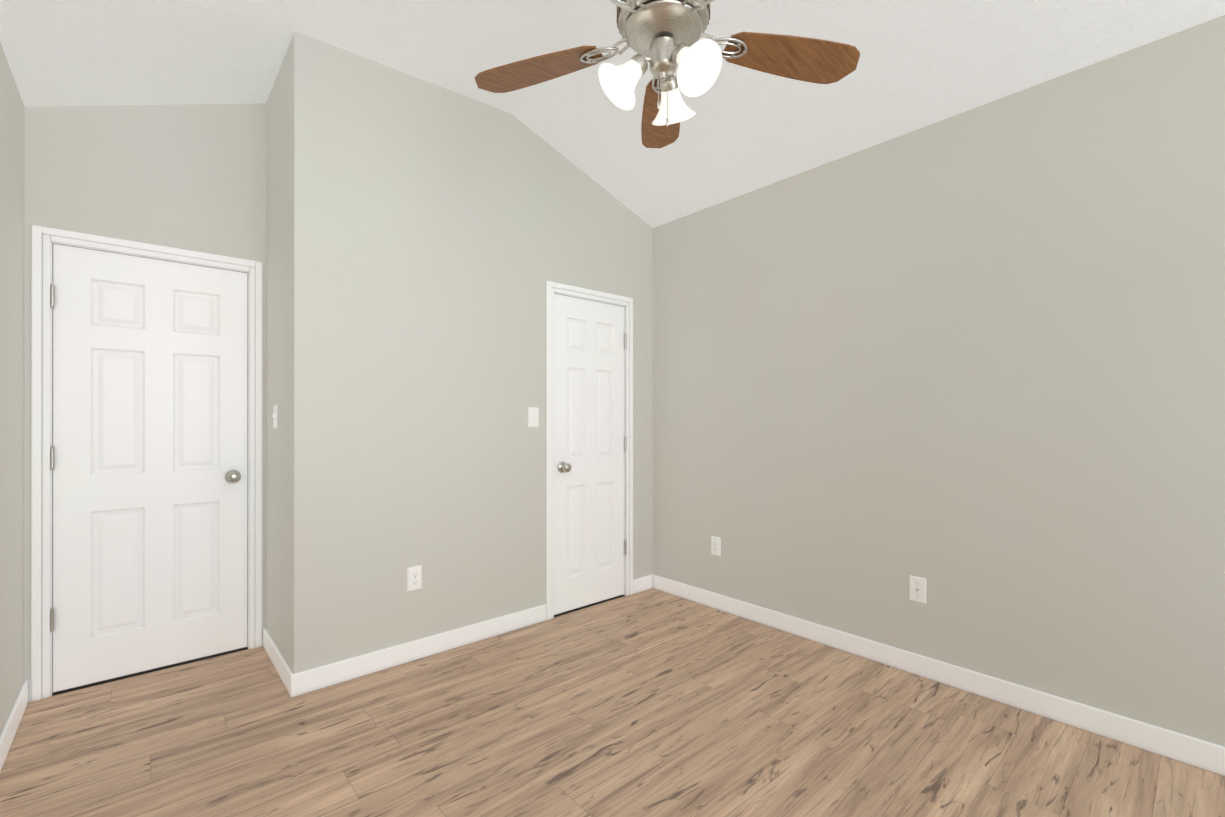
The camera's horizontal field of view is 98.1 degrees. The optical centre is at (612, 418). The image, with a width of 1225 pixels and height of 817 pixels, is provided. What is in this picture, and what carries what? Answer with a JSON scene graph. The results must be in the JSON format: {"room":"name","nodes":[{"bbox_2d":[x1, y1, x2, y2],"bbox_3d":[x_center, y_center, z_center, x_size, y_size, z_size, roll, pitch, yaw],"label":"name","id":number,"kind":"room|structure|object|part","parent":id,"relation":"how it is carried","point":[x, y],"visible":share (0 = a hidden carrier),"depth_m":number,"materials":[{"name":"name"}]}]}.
{"room":"empty bedroom","nodes":[
{"label":"empty bedroom","id":0,"kind":"room"},
{"bbox_2d":[0,42,24,733],"bbox_3d":[-0.988,-0.302,0.471,0.120,3.000,4.890,0,0,-42],"label":"wall","id":1,"kind":"structure","parent":0,"point":[12,125],"depth_m":2.02,"materials":[{"name":"paint"}]},
{"bbox_2d":[0,679,27,771],"bbox_3d":[-0.938,1.149,0.514,0.014,0.098,4.650,0,0,-42],"label":"baseboard","id":2,"kind":"structure","parent":1,"relation":"attached to","point":[10,727],"depth_m":1.98,"materials":[{"name":"white wood"}]},
{"bbox_2d":[28,678,30,701],"bbox_3d":[-2.470,1.151,2.253,0.008,0.098,0.014,0,0,-42],"label":"baseboard","id":3,"kind":"structure","parent":1,"relation":"attached to","point":[29,690],"depth_m":2.25,"materials":[{"name":"white wood"}]},
{"bbox_2d":[24,103,265,679],"bbox_3d":[-2.159,-0.300,2.620,0.985,3.000,0.120,0,0,-42],"label":"wall","id":4,"kind":"structure","parent":0,"point":[191,177],"depth_m":2.51,"materials":[{"name":"paint"}]},
{"bbox_2d":[31,225,261,701],"bbox_3d":[-2.197,0.188,2.575,0.826,2.031,0.137,0,0,-42],"label":"door frame","id":5,"kind":"structure","parent":4,"relation":"attached to","point":[42,238],"depth_m":2.30,"materials":[{"name":"white wood"}]},
{"bbox_2d":[50,244,247,691],"bbox_3d":[-2.175,0.213,2.545,0.707,1.947,0.048,0,0,-42],"label":"door","id":6,"kind":"structure","parent":4,"relation":"in","point":[150,452],"depth_m":2.51,"materials":[{"name":"white wood"}]},
{"bbox_3d":[-2.432,0.170,2.310,0.012,1.505,0.040,0,0,-42],"label":"door hinges","id":7,"kind":"part","parent":6,"relation":"part of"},
{"bbox_2d":[225,470,240,482],"bbox_3d":[-1.926,0.295,2.703,0.066,0.066,0.071,0,0,-42],"label":"door knob","id":8,"kind":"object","parent":6,"relation":"attached to","point":[232,476],"depth_m":2.68,"materials":[{"name":"grey metal"}]},
{"bbox_2d":[266,47,288,663],"bbox_3d":[-1.605,-0.300,2.648,0.120,3.000,0.575,0,0,-42],"label":"wall","id":9,"kind":"structure","parent":0,"point":[277,111],"depth_m":2.58,"materials":[{"name":"paint"}]},
{"bbox_2d":[272,405,276,428],"bbox_3d":[-1.659,-0.010,2.603,0.019,0.116,0.072,0,0,-42],"label":"light switch","id":10,"kind":"object","parent":9,"relation":"attached to","point":[274,415],"visible":1,"depth_m":2.60,"materials":[{"name":"plastic"}]},
{"bbox_2d":[263,627,292,693],"bbox_3d":[-1.616,1.151,2.557,0.014,0.098,0.695,0,0,-42],"label":"baseboard","id":11,"kind":"structure","parent":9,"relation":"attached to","point":[281,665],"depth_m":2.51,"materials":[{"name":"white wood"}]},
{"bbox_2d":[288,32,652,673],"bbox_3d":[-0.586,-0.300,3.089,2.230,3.000,0.120,0,0,-42],"label":"wall","id":12,"kind":"structure","parent":0,"point":[439,237],"depth_m":2.68,"materials":[{"name":"paint"}]},
{"bbox_2d":[407,565,421,590],"bbox_3d":[-0.984,0.795,2.648,0.072,0.116,0.008,0,0,-42],"label":"outlet","id":13,"kind":"object","parent":12,"relation":"attached to","point":[414,578],"visible":1,"depth_m":2.64,"materials":[{"name":"plastic"}]},
{"bbox_2d":[290,604,545,696],"bbox_3d":[-0.890,1.151,2.728,1.324,0.098,0.014,0,0,-42],"label":"baseboard","id":14,"kind":"structure","parent":12,"relation":"attached to","point":[314,679],"depth_m":2.62,"materials":[{"name":"white wood"}]},
{"bbox_2d":[528,407,538,426],"bbox_3d":[-0.458,-0.010,3.110,0.072,0.116,0.019,0,0,-42],"label":"light switch","id":15,"kind":"object","parent":12,"relation":"attached to","point":[533,416],"visible":1,"depth_m":3.11,"materials":[{"name":"plastic"}]},
{"bbox_2d":[546,281,632,619],"bbox_3d":[-0.169,0.189,3.448,0.711,2.031,0.137,0,0,-42],"label":"door frame","id":16,"kind":"structure","parent":12,"relation":"attached to","point":[553,287],"depth_m":3.31,"materials":[{"name":"white wood"}]},
{"bbox_2d":[554,294,625,614],"bbox_3d":[-0.142,0.214,3.422,0.592,1.947,0.048,0,0,-42],"label":"door","id":17,"kind":"structure","parent":12,"relation":"in","point":[589,447],"depth_m":3.40,"materials":[{"name":"white wood"}]},
{"bbox_2d":[558,462,571,472],"bbox_3d":[-0.286,0.295,3.232,0.066,0.066,0.071,0,0,-42],"label":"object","id":18,"kind":"structure","parent":17,"relation":"attached to","point":[564,467],"depth_m":3.22,"materials":[{"name":"grey metal"}]},
{"bbox_3d":[0.078,0.171,3.612,0.012,1.505,0.040,0,0,-42],"label":"door hinges","id":19,"kind":"part","parent":17,"relation":"part of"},
{"bbox_2d":[633,574,653,593],"bbox_3d":[0.213,1.152,3.709,0.210,0.098,0.014,0,0,-42],"label":"baseboard","id":20,"kind":"structure","parent":12,"relation":"attached to","point":[644,583],"depth_m":3.70,"materials":[{"name":"white wood"}]},
{"bbox_2d":[0,588,1224,816],"bbox_3d":[0.213,1.229,1.537,3.335,0.060,4.890,0,0,-42],"label":"floor","id":21,"kind":"structure","parent":0,"point":[652,702],"depth_m":1.98,"materials":[{"name":"brown wood"}]},
{"bbox_2d":[0,0,1224,227],"bbox_3d":[0.213,-1.576,1.540,3.335,0.610,4.890,0,0,-42],"label":"ceiling","id":22,"kind":"structure","parent":0,"point":[920,64],"depth_m":2.29,"materials":[{"name":"white paint"}]},
{"bbox_2d":[475,0,859,148],"bbox_3d":[0.144,-1.297,1.540,1.248,0.848,1.253,0,0,-42],"label":"fan","id":23,"kind":"object","parent":22,"relation":"hanging from","point":[663,37],"visible":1,"depth_m":1.63,"materials":[{"name":"brown wood"}]},
{"bbox_3d":[-0.249,-1.146,1.742,0.278,0.030,0.429,0,0,-42],"label":"blade","id":24,"kind":"part","parent":23,"relation":"part of","materials":[{"name":"brown wood"}]},
{"bbox_3d":[0.017,-0.989,1.562,0.130,0.130,0.134,0,0,-42],"label":"lamp shade","id":25,"kind":"part","parent":23,"relation":"part of","materials":[{"name":"white glass"}]},
{"bbox_3d":[0.040,-1.005,1.565,0.058,0.064,0.048,0,0,-42],"label":"light bulb","id":26,"kind":"part","parent":23,"relation":"part of","materials":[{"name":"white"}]},
{"bbox_3d":[0.078,-1.043,1.573,0.068,0.058,0.059,0,0,-42],"label":"light arm","id":27,"kind":"part","parent":23,"relation":"part of"},
{"bbox_3d":[0.183,-1.146,2.014,0.375,0.030,0.367,0,0,-42],"label":"blade","id":28,"kind":"part","parent":23,"relation":"part of","materials":[{"name":"brown wood"}]},
{"bbox_3d":[0.150,-0.953,1.585,0.032,0.160,0.023,0,0,-42],"label":"pull chain","id":29,"kind":"part","parent":23,"relation":"part of","materials":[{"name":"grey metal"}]},
{"bbox_3d":[0.172,-1.043,1.654,0.069,0.058,0.059,0,0,-42],"label":"light arm","id":30,"kind":"part","parent":23,"relation":"part of"},
{"bbox_3d":[0.192,-0.988,1.712,0.130,0.130,0.135,0,0,-42],"label":"lamp shade","id":31,"kind":"part","parent":23,"relation":"part of","materials":[{"name":"white glass"}]},
{"bbox_3d":[0.196,-1.043,1.530,0.055,0.058,0.071,0,0,-42],"label":"light arm","id":32,"kind":"part","parent":23,"relation":"part of"},
{"bbox_3d":[0.223,-1.005,1.500,0.046,0.064,0.062,0,0,-42],"label":"light bulb","id":33,"kind":"part","parent":23,"relation":"part of","materials":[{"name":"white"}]},
{"bbox_3d":[0.234,-0.989,1.486,0.143,0.130,0.130,0,0,-42],"label":"lamp shade","id":34,"kind":"part","parent":23,"relation":"part of","materials":[{"name":"white glass"}]},
{"bbox_3d":[0.569,-1.146,1.680,0.424,0.030,0.287,0,0,-42],"label":"blade","id":35,"kind":"part","parent":23,"relation":"part of","materials":[{"name":"brown wood"}]},
{"bbox_2d":[653,15,1224,746],"bbox_3d":[1.646,-0.300,2.347,0.120,3.000,4.195,0,0,-42],"label":"wall","id":36,"kind":"structure","parent":0,"point":[969,365],"depth_m":2.29,"materials":[{"name":"paint"}]},
{"bbox_2d":[711,536,720,555],"bbox_3d":[0.653,0.806,3.367,0.008,0.116,0.072,0,0,-42],"label":"electrical outlet","id":37,"kind":"object","parent":36,"relation":"attached to","point":[715,545],"visible":1,"depth_m":3.36,"materials":[{"name":"plastic"}]},
{"bbox_2d":[910,575,925,602],"bbox_3d":[1.428,0.800,2.490,0.015,0.116,0.072,0,0,-42],"label":"wall jack","id":38,"kind":"object","parent":36,"relation":"attached to","point":[917,589],"visible":1,"depth_m":2.49,"materials":[{"name":"plastic"}]},
{"bbox_2d":[653,575,1224,775],"bbox_3d":[1.600,1.151,2.296,0.014,0.098,3.941,0,0,-42],"label":"baseboard","id":39,"kind":"structure","parent":36,"relation":"attached to","point":[1193,751],"depth_m":2.27,"materials":[{"name":"white wood"}]}
]}

